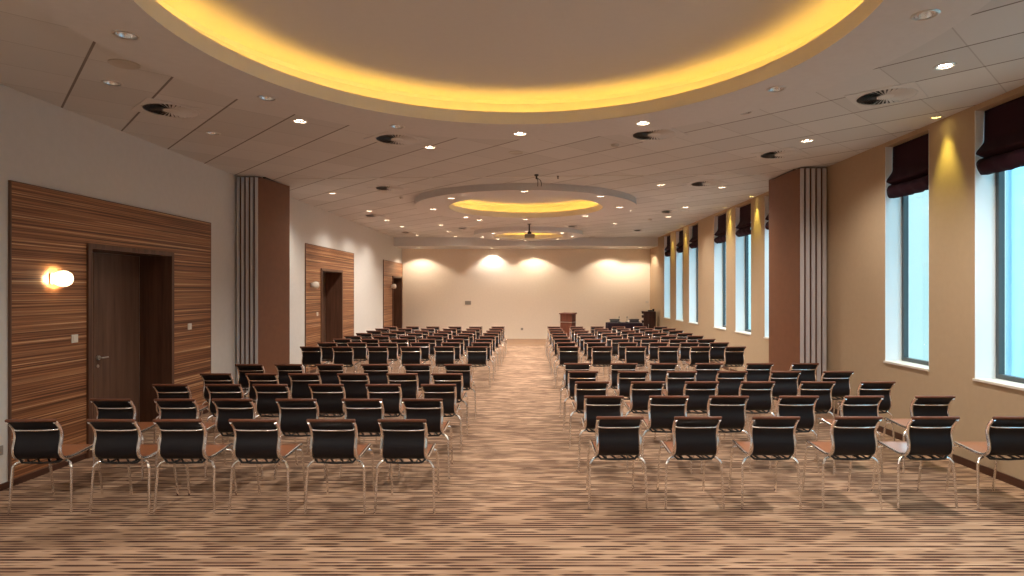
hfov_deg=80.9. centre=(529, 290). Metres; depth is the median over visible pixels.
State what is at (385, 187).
ceiling vent
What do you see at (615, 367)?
chair
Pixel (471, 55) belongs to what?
ceiling
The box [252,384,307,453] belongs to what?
chair
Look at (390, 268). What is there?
wood wall panel
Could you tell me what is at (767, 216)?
blind
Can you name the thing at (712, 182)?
ceiling vent
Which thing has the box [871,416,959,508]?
chair
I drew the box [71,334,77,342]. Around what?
light switch
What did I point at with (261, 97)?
recessed light
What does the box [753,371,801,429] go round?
chair
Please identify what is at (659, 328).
chair
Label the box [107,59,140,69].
ceiling speaker
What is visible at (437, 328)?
chair
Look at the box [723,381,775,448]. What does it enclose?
chair
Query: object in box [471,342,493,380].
chair
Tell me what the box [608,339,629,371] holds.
chair
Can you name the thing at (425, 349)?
chair
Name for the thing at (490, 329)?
chair
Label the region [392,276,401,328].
door
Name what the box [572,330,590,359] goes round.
chair
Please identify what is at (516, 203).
ceiling
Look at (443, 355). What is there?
chair
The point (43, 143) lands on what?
wall
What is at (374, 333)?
chair
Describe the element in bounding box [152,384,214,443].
chair
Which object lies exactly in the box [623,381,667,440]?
chair
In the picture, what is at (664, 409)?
chair
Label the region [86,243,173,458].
door
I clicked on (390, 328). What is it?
chair
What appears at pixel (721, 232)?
blind
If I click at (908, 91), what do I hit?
ceiling vent
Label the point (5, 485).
baseboard
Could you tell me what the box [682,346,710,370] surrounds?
chair
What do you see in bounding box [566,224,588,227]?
ceiling vent
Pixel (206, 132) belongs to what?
recessed light
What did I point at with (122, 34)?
recessed light
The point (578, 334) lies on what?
chair
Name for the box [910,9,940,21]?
recessed light
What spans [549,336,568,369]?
chair
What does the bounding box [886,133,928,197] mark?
blind
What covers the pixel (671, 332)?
chair
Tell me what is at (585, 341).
chair
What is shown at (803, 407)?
chair
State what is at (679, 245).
blind
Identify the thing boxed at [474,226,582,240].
trim
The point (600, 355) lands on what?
chair
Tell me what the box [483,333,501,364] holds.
chair
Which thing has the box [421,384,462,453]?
chair
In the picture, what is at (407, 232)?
ceiling vent
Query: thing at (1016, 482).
baseboard
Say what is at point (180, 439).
chair
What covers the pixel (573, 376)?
chair
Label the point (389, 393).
chair
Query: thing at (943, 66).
recessed light
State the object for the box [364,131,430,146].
ceiling vent
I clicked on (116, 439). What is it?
chair
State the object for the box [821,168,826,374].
partition panel
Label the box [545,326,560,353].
chair
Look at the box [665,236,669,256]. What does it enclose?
blind
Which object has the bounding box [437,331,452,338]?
chair
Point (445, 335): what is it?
chair
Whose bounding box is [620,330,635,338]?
chair
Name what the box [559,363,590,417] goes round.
chair
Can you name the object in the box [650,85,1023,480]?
wall
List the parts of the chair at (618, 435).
leg, leg, rail, backrest, leg, rail, leg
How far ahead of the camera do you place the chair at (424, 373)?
8.36 m
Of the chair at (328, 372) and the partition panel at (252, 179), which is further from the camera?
the partition panel at (252, 179)
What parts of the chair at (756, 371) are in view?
backrest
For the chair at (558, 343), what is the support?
on the floor
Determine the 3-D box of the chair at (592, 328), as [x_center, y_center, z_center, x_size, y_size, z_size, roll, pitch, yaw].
[1.904,1.409,17.333,0.499,0.786,0.566,0,0,-1]
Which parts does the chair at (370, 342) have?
backrest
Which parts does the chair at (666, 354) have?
backrest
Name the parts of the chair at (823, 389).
rail, backrest, rail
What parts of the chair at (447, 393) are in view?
backrest, rail, leg, leg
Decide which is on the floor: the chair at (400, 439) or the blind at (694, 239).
the chair at (400, 439)
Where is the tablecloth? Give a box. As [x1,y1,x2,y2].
[605,322,642,329]
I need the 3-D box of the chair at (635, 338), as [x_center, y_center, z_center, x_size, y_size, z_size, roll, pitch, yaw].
[2.528,1.409,13.813,0.499,0.786,0.566,0,0,1]
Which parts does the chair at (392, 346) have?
backrest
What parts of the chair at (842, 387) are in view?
leg, backrest, rail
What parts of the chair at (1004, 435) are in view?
leg, seat, rail, leg, leg, backrest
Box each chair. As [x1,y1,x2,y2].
[5,419,103,514]
[86,419,178,513]
[90,398,168,478]
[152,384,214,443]
[152,419,237,513]
[154,399,226,478]
[200,373,247,418]
[205,384,261,443]
[211,398,279,478]
[228,419,305,513]
[235,364,269,418]
[245,373,278,418]
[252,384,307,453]
[274,364,303,418]
[274,399,337,478]
[286,373,333,434]
[300,346,329,372]
[304,419,374,513]
[306,384,359,453]
[316,342,344,372]
[316,364,344,383]
[332,339,358,372]
[332,346,361,372]
[336,373,374,434]
[339,398,398,478]
[343,336,364,365]
[346,342,367,372]
[356,333,372,362]
[359,339,378,372]
[361,364,389,383]
[363,384,403,443]
[365,331,381,359]
[367,346,394,372]
[372,336,395,369]
[374,419,439,513]
[375,328,389,332]
[378,342,404,372]
[381,333,399,364]
[384,327,397,332]
[384,373,421,418]
[389,339,408,365]
[391,331,405,338]
[397,336,416,369]
[398,328,411,335]
[398,398,452,478]
[399,346,425,372]
[401,364,432,418]
[406,326,419,332]
[407,333,426,362]
[410,342,434,372]
[414,331,428,338]
[418,339,438,372]
[421,328,434,335]
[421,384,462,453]
[425,336,443,363]
[426,326,439,332]
[428,373,468,434]
[431,333,448,364]
[432,346,458,381]
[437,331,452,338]
[439,342,463,372]
[443,328,456,338]
[444,339,466,372]
[444,364,476,418]
[448,326,461,335]
[452,336,468,351]
[457,333,473,361]
[461,331,476,358]
[463,346,490,388]
[466,328,480,338]
[469,326,482,335]
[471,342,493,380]
[472,339,495,374]
[477,336,497,365]
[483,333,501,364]
[486,330,503,360]
[489,328,505,356]
[491,326,506,353]
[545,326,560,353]
[546,328,562,356]
[547,331,563,360]
[549,333,566,357]
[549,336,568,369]
[551,339,571,374]
[554,342,575,380]
[555,346,578,387]
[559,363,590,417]
[563,371,597,430]
[569,326,582,338]
[569,381,608,448]
[571,328,584,341]
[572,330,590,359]
[576,333,592,346]
[578,396,628,473]
[579,336,598,369]
[581,339,603,374]
[584,342,608,379]
[586,416,647,508]
[588,346,612,380]
[590,326,603,335]
[594,328,608,338]
[597,330,613,360]
[601,333,618,362]
[606,336,622,345]
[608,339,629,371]
[608,363,639,415]
[609,319,619,321]
[611,326,624,332]
[612,371,650,415]
[614,342,638,370]
[616,328,630,335]
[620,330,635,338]
[621,346,647,380]
[623,333,642,359]
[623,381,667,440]
[629,319,639,321]
[633,326,646,332]
[633,336,651,362]
[635,339,658,370]
[637,396,691,473]
[639,328,652,335]
[643,342,668,370]
[644,330,658,338]
[645,363,676,416]
[649,333,667,364]
[653,346,680,370]
[654,326,666,332]
[656,416,724,508]
[657,336,678,369]
[661,328,675,335]
[661,371,698,430]
[668,330,684,359]
[668,339,688,370]
[670,381,720,448]
[676,342,698,370]
[677,333,692,338]
[680,336,703,369]
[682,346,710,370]
[689,339,715,370]
[689,363,722,415]
[692,396,750,473]
[703,371,748,430]
[709,342,729,370]
[716,346,746,377]
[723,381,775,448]
[728,416,801,508]
[745,363,774,414]
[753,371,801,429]
[755,396,819,473]
[774,363,819,416]
[798,381,835,439]
[801,416,882,508]
[814,396,883,473]
[816,371,853,430]
[837,381,895,440]
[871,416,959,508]
[882,396,954,473]
[945,416,1023,508]
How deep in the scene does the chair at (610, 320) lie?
21.48 m
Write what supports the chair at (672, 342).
on the floor
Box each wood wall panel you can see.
[8,180,210,480]
[305,243,353,372]
[383,260,402,327]
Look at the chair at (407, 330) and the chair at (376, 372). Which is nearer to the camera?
the chair at (376, 372)
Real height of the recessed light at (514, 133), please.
0.088 m
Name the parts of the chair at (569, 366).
leg, rail, backrest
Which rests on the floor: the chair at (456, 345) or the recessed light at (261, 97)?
the chair at (456, 345)
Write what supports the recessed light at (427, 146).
in the ceiling at (42, 58)
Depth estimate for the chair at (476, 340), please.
12.72 m
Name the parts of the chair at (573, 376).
leg, rail, backrest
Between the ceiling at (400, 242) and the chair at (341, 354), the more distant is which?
the ceiling at (400, 242)
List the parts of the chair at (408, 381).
backrest, rail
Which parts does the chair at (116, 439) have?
rail, leg, backrest, leg, rail, leg, seat, leg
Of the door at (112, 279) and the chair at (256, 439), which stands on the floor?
the chair at (256, 439)
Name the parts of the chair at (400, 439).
leg, rail, leg, backrest, seat, rail, leg, leg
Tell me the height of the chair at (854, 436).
0.786 m
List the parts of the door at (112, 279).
handle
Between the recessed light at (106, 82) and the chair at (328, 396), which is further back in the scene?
the chair at (328, 396)
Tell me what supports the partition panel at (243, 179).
hanging from the ceiling at (42, 58)
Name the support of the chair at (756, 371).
on the floor
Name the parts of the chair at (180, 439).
rail, leg, backrest, leg, leg, seat, rail, leg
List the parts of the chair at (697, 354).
rail, backrest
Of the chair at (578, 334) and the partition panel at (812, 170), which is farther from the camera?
the chair at (578, 334)
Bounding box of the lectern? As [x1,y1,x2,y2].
[559,312,576,338]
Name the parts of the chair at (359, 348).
backrest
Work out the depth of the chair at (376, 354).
11.00 m
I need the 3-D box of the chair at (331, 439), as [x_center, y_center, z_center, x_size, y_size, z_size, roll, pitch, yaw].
[-1.576,1.409,5.020,0.499,0.786,0.566,0,0,0]
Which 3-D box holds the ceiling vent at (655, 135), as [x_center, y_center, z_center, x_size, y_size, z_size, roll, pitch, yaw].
[1.476,-1.857,7.141,0.580,0.012,0.580,0,0,43]
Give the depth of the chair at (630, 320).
21.48 m
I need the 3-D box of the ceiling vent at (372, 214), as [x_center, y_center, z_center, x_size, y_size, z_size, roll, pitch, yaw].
[-3.819,-1.857,14.880,0.580,0.012,0.580,0,0,43]
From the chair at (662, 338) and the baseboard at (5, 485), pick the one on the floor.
the chair at (662, 338)
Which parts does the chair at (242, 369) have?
rail, backrest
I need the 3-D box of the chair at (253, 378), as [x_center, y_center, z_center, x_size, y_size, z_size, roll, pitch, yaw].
[-3.311,1.409,7.657,0.499,0.786,0.566,0,0,0]
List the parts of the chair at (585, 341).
backrest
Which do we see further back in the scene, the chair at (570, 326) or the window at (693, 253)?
the chair at (570, 326)
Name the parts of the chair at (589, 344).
backrest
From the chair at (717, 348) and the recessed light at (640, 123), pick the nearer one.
the recessed light at (640, 123)
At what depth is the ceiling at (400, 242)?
21.00 m
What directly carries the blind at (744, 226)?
attached to the window at (742, 243)
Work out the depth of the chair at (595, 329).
16.14 m
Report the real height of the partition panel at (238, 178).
3.652 m
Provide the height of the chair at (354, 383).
0.786 m
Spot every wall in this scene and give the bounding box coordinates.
[0,84,401,483]
[402,249,649,336]
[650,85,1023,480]
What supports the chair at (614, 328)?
on the floor
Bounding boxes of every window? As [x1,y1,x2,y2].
[664,236,669,318]
[675,232,682,321]
[688,226,697,324]
[713,216,725,329]
[735,208,750,334]
[763,196,768,338]
[883,147,928,371]
[972,111,1023,390]
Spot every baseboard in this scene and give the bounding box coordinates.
[0,369,315,490]
[505,337,546,338]
[710,361,1023,489]
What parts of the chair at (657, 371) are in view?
rail, backrest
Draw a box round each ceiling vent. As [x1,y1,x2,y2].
[131,97,210,121]
[359,213,391,217]
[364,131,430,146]
[369,184,412,191]
[397,231,421,233]
[457,227,478,229]
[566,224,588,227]
[621,128,687,142]
[631,229,651,230]
[655,209,688,213]
[683,179,728,187]
[751,147,809,160]
[844,81,927,108]
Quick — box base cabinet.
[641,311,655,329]
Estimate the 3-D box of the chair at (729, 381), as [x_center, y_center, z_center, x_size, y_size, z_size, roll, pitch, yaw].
[2.559,1.409,7.866,0.499,0.786,0.566,0,0,-1]
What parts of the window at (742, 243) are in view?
sill, frame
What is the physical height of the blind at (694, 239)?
0.642 m
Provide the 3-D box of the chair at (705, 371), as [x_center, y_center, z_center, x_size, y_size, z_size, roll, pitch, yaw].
[2.512,1.409,8.695,0.499,0.786,0.566,0,0,0]
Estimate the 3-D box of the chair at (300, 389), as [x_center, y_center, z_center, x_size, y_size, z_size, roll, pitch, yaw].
[-2.789,1.409,7.657,0.499,0.786,0.566,0,0,-1]
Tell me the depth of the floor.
4.85 m
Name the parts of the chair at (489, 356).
backrest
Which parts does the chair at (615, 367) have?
rail, backrest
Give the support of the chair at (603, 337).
on the floor
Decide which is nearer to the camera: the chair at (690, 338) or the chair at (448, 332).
the chair at (690, 338)
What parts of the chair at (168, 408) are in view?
leg, rail, backrest, rail, leg, seat, leg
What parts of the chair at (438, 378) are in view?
backrest, rail, leg, leg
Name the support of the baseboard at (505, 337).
attached to the wall at (514, 289)
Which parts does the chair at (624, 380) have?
rail, backrest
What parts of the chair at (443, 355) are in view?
backrest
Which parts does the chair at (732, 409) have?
leg, rail, backrest, rail, leg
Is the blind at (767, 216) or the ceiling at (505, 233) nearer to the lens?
the blind at (767, 216)
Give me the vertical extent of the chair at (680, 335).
0.786 m
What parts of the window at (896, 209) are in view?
sill, frame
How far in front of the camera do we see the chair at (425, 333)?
15.30 m
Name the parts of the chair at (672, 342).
backrest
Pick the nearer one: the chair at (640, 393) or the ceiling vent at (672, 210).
the chair at (640, 393)
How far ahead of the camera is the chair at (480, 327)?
17.03 m
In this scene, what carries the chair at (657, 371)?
on the floor
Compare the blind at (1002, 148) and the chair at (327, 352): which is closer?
the blind at (1002, 148)
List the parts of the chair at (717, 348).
backrest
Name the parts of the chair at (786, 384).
backrest, rail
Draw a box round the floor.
[0,339,1023,575]
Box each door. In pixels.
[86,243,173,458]
[321,268,342,361]
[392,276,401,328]
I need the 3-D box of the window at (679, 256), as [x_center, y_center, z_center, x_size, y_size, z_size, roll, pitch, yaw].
[4.620,-0.453,17.975,0.318,2.719,0.862,0,0,0]
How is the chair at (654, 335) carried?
on the floor
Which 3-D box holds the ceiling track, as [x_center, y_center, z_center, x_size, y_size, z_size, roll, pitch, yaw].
[-0.050,-1.863,9.805,7.914,0.008,0.040,0,0,3]
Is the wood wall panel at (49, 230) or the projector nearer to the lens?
the wood wall panel at (49, 230)
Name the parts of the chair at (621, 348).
backrest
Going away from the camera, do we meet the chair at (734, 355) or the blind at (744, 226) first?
the chair at (734, 355)
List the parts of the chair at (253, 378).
rail, backrest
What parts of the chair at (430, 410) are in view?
leg, rail, backrest, rail, leg, leg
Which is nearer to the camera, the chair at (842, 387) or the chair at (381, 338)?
the chair at (842, 387)
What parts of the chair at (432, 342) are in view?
backrest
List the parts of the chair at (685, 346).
backrest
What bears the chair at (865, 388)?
on the floor
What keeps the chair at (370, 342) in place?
on the floor
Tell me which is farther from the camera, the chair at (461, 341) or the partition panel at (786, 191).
the chair at (461, 341)
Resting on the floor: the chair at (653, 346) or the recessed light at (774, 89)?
the chair at (653, 346)
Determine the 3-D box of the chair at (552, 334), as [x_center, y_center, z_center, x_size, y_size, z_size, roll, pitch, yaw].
[0.704,1.409,14.699,0.499,0.786,0.566,0,0,0]
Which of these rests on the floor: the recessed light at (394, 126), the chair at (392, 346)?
the chair at (392, 346)
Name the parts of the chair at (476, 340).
backrest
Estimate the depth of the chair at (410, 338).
13.62 m
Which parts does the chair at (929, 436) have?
leg, rail, seat, leg, leg, backrest, leg, rail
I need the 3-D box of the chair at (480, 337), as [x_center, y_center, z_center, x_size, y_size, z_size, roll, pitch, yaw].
[-0.962,1.409,13.809,0.499,0.786,0.566,0,0,1]
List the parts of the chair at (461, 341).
backrest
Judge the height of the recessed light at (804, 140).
0.088 m
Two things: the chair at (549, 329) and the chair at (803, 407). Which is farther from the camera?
the chair at (549, 329)
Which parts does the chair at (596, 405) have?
leg, leg, rail, backrest, rail, leg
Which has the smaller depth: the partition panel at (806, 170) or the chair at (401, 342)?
the partition panel at (806, 170)
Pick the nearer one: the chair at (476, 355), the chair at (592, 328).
the chair at (476, 355)
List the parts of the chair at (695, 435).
leg, rail, leg, seat, backrest, leg, rail, leg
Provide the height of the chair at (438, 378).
0.786 m
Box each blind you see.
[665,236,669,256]
[676,230,682,252]
[689,224,697,248]
[714,213,725,243]
[735,204,750,236]
[765,213,768,229]
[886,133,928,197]
[976,96,1023,174]
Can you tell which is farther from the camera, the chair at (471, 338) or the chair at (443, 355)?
the chair at (471, 338)
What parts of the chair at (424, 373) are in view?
backrest, rail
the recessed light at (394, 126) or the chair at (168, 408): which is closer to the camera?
the chair at (168, 408)
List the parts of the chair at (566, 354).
rail, backrest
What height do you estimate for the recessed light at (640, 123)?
0.088 m
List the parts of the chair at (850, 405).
leg, rail, leg, backrest, rail, leg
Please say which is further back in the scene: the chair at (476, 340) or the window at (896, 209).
the chair at (476, 340)
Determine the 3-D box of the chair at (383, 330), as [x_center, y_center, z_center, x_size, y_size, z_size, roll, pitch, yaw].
[-3.975,1.409,16.429,0.499,0.786,0.566,0,0,1]
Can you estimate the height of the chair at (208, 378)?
0.786 m
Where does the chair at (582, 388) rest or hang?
on the floor
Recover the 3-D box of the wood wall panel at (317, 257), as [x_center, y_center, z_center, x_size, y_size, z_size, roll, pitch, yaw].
[-4.763,0.364,14.460,0.024,2.753,3.484,0,0,0]
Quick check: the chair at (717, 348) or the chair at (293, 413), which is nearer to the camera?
the chair at (293, 413)
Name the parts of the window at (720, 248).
frame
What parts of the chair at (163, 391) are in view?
rail, leg, backrest, rail, leg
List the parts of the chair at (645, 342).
backrest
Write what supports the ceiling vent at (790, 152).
in the ceiling at (42, 58)
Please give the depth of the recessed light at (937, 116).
6.45 m
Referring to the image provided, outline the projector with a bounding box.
[525,224,534,238]
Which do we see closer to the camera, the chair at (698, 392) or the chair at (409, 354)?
the chair at (698, 392)
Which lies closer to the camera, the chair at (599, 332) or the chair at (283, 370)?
the chair at (283, 370)
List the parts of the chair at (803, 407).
leg, rail, leg, backrest, rail, leg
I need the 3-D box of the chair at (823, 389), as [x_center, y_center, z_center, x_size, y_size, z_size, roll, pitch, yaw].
[3.233,1.409,6.997,0.499,0.786,0.566,0,0,1]
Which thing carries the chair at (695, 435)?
on the floor
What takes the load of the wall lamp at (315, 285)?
attached to the wood wall panel at (317, 257)
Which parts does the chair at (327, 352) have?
backrest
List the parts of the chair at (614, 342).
backrest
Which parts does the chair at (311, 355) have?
backrest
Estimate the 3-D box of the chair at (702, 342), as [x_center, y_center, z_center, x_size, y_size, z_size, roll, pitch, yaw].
[3.716,1.409,12.928,0.499,0.786,0.566,0,0,-1]
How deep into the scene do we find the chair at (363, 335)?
14.46 m
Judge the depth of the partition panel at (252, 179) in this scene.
9.71 m
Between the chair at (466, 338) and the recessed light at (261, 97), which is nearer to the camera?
the recessed light at (261, 97)
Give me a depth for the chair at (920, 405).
5.88 m
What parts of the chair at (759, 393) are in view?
backrest, rail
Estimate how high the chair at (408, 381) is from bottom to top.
0.786 m
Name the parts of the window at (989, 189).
sill, frame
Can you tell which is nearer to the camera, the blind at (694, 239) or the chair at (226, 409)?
the chair at (226, 409)
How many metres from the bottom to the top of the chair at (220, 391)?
0.786 m
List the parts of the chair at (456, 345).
backrest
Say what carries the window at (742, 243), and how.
in the wall at (855, 184)
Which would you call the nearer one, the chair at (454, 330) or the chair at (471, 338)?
the chair at (471, 338)
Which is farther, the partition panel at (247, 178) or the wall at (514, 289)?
the wall at (514, 289)
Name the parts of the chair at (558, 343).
backrest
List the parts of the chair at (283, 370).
backrest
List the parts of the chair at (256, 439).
rail, leg, backrest, leg, leg, rail, seat, leg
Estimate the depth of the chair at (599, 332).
15.34 m
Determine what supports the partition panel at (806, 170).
hanging from the ceiling at (42, 58)
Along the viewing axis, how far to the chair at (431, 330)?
16.20 m
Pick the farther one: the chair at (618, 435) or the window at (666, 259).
the window at (666, 259)
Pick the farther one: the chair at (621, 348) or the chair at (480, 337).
the chair at (480, 337)
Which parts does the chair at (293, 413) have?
leg, rail, leg, backrest, rail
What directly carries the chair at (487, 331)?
on the floor
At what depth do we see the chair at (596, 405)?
5.87 m
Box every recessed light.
[101,80,122,86]
[111,30,139,40]
[205,131,220,134]
[257,95,276,100]
[292,119,307,123]
[389,124,404,128]
[424,145,435,148]
[513,132,526,135]
[635,121,650,125]
[766,86,785,92]
[800,139,813,142]
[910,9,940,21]
[930,115,942,118]
[933,62,956,69]
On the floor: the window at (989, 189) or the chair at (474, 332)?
the chair at (474, 332)
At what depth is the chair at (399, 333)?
15.30 m
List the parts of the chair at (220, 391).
rail, backrest, rail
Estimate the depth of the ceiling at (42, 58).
7.45 m
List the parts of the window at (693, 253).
frame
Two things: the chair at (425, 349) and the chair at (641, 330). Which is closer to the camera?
the chair at (425, 349)
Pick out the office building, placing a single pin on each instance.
(1014, 178)
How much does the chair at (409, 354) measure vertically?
0.786 m
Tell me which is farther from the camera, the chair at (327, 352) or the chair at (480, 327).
the chair at (480, 327)
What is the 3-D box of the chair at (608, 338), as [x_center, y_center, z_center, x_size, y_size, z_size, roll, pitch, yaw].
[1.925,1.409,13.845,0.499,0.786,0.566,0,0,2]
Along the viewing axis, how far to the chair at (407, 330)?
16.21 m
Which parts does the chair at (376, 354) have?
backrest, rail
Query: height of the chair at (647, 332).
0.786 m
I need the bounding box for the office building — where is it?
[1006,167,1023,377]
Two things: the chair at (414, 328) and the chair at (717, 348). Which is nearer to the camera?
the chair at (717, 348)
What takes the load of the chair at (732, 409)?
on the floor
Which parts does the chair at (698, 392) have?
backrest, rail, leg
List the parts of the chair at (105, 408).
rail, backrest, rail, leg, seat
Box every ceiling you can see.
[0,0,1023,236]
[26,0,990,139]
[155,0,863,111]
[394,237,657,248]
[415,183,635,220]
[453,196,598,211]
[505,233,550,234]
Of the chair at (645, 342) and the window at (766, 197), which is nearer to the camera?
the window at (766, 197)
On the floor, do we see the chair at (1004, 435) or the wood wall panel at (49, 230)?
the chair at (1004, 435)
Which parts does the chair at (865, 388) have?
rail, backrest, rail, leg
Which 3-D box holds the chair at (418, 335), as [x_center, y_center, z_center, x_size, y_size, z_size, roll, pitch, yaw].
[-2.783,1.409,14.702,0.499,0.786,0.566,0,0,-2]
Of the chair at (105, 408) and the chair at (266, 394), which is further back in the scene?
the chair at (266, 394)
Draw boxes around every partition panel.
[237,177,240,380]
[241,177,245,398]
[246,177,249,398]
[250,177,260,400]
[769,168,803,400]
[804,168,809,362]
[810,168,814,362]
[815,168,820,380]
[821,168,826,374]
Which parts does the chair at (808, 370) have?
backrest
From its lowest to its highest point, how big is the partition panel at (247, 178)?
3.652 m
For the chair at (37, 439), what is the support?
on the floor
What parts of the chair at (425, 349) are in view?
backrest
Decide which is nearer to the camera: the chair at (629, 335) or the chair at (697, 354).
the chair at (697, 354)
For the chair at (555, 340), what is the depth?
12.74 m
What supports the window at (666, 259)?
in the wall at (855, 184)
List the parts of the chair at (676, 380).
rail, backrest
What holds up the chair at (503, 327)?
on the floor
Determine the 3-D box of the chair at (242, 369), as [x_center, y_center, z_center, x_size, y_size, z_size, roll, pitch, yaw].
[-3.889,1.409,8.581,0.499,0.786,0.566,0,0,1]
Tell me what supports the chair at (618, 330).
on the floor
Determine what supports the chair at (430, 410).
on the floor
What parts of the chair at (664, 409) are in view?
leg, rail, backrest, rail, leg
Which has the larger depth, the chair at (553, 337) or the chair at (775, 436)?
the chair at (553, 337)
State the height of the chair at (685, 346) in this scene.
0.786 m
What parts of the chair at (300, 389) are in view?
rail, backrest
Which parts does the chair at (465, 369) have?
backrest, rail, leg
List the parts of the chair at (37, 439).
rail, leg, backrest, leg, leg, rail, seat, leg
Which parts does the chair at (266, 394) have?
rail, backrest, rail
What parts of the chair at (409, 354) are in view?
backrest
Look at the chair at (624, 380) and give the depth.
7.65 m
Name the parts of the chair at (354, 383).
backrest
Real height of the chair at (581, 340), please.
0.786 m
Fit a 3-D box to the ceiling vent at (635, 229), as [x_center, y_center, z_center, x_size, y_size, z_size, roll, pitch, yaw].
[3.441,-1.857,18.435,0.580,0.012,0.580,0,0,43]
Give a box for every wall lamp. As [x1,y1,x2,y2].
[49,270,73,286]
[310,281,318,288]
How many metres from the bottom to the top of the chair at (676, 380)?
0.786 m
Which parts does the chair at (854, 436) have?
leg, rail, seat, leg, leg, backrest, rail, leg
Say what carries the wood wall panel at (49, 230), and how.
attached to the wall at (43, 143)
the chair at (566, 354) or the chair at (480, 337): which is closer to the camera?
the chair at (566, 354)
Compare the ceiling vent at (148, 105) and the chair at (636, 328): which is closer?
the ceiling vent at (148, 105)
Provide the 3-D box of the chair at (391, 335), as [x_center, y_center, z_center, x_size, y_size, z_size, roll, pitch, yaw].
[-3.383,1.409,14.669,0.499,0.786,0.566,0,0,0]
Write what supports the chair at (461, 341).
on the floor
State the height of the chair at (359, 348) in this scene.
0.786 m
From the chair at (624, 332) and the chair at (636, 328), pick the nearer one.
the chair at (624, 332)
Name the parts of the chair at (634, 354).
backrest, rail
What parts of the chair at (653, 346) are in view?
backrest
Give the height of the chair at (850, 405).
0.786 m
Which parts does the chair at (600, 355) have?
rail, backrest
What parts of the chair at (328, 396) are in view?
leg, rail, backrest, rail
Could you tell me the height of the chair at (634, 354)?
0.786 m
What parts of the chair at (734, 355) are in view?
backrest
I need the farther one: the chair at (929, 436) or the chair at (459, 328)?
the chair at (459, 328)
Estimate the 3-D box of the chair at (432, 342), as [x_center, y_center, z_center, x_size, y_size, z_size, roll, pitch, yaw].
[-2.187,1.409,12.951,0.499,0.786,0.566,0,0,-1]
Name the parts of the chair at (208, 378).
rail, backrest, rail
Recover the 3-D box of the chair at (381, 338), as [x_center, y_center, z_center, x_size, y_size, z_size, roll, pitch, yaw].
[-3.366,1.409,13.803,0.499,0.786,0.566,0,0,0]
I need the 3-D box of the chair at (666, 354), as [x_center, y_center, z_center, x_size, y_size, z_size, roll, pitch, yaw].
[2.546,1.409,11.232,0.499,0.786,0.566,0,0,2]
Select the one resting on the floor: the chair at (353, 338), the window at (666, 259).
the chair at (353, 338)
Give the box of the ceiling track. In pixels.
[291,174,773,179]
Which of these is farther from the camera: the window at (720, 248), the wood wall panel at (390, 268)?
the wood wall panel at (390, 268)
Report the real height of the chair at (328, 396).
0.786 m
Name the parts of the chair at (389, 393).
rail, backrest, rail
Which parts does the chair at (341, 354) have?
backrest, rail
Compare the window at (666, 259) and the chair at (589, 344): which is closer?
the chair at (589, 344)
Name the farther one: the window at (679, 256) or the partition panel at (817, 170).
the window at (679, 256)
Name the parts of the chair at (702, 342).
backrest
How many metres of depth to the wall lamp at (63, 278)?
5.93 m
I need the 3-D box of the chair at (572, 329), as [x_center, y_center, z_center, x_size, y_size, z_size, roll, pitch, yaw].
[1.304,1.409,16.420,0.499,0.786,0.566,0,0,1]
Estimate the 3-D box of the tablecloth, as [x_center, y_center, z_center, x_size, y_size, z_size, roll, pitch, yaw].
[3.118,1.421,19.900,1.227,0.727,0.745,0,0,0]
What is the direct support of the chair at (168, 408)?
on the floor
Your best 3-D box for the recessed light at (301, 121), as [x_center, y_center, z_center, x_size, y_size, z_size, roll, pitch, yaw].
[-2.528,-1.901,6.594,0.166,0.088,0.166,0,0,0]
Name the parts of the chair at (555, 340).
backrest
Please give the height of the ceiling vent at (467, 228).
0.012 m
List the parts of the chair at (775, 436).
leg, rail, seat, leg, backrest, leg, rail, leg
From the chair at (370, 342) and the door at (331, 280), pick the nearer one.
the chair at (370, 342)
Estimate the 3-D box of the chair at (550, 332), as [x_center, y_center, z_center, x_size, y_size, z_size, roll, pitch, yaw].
[0.692,1.409,15.553,0.499,0.786,0.566,0,0,2]
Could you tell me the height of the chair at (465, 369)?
0.786 m
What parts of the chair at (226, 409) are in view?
rail, leg, backrest, rail, leg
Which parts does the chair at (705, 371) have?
backrest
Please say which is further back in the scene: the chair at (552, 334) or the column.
the chair at (552, 334)
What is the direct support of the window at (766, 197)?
in the wall at (855, 184)
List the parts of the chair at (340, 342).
backrest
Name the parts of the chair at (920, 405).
leg, seat, rail, leg, backrest, rail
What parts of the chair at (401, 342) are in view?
backrest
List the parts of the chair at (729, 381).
backrest, leg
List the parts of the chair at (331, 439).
leg, rail, leg, backrest, seat, leg, rail, leg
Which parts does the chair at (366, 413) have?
leg, rail, backrest, rail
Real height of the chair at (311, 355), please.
0.786 m
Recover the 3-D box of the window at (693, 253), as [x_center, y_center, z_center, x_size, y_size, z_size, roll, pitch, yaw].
[4.620,-0.453,16.450,0.318,2.719,0.912,0,0,0]
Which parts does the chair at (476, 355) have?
backrest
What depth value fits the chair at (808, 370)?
8.48 m
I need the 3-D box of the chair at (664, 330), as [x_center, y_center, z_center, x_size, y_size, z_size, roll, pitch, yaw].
[3.744,1.409,16.455,0.499,0.786,0.566,0,0,-2]
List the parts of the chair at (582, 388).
leg, leg, rail, backrest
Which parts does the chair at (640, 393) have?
rail, backrest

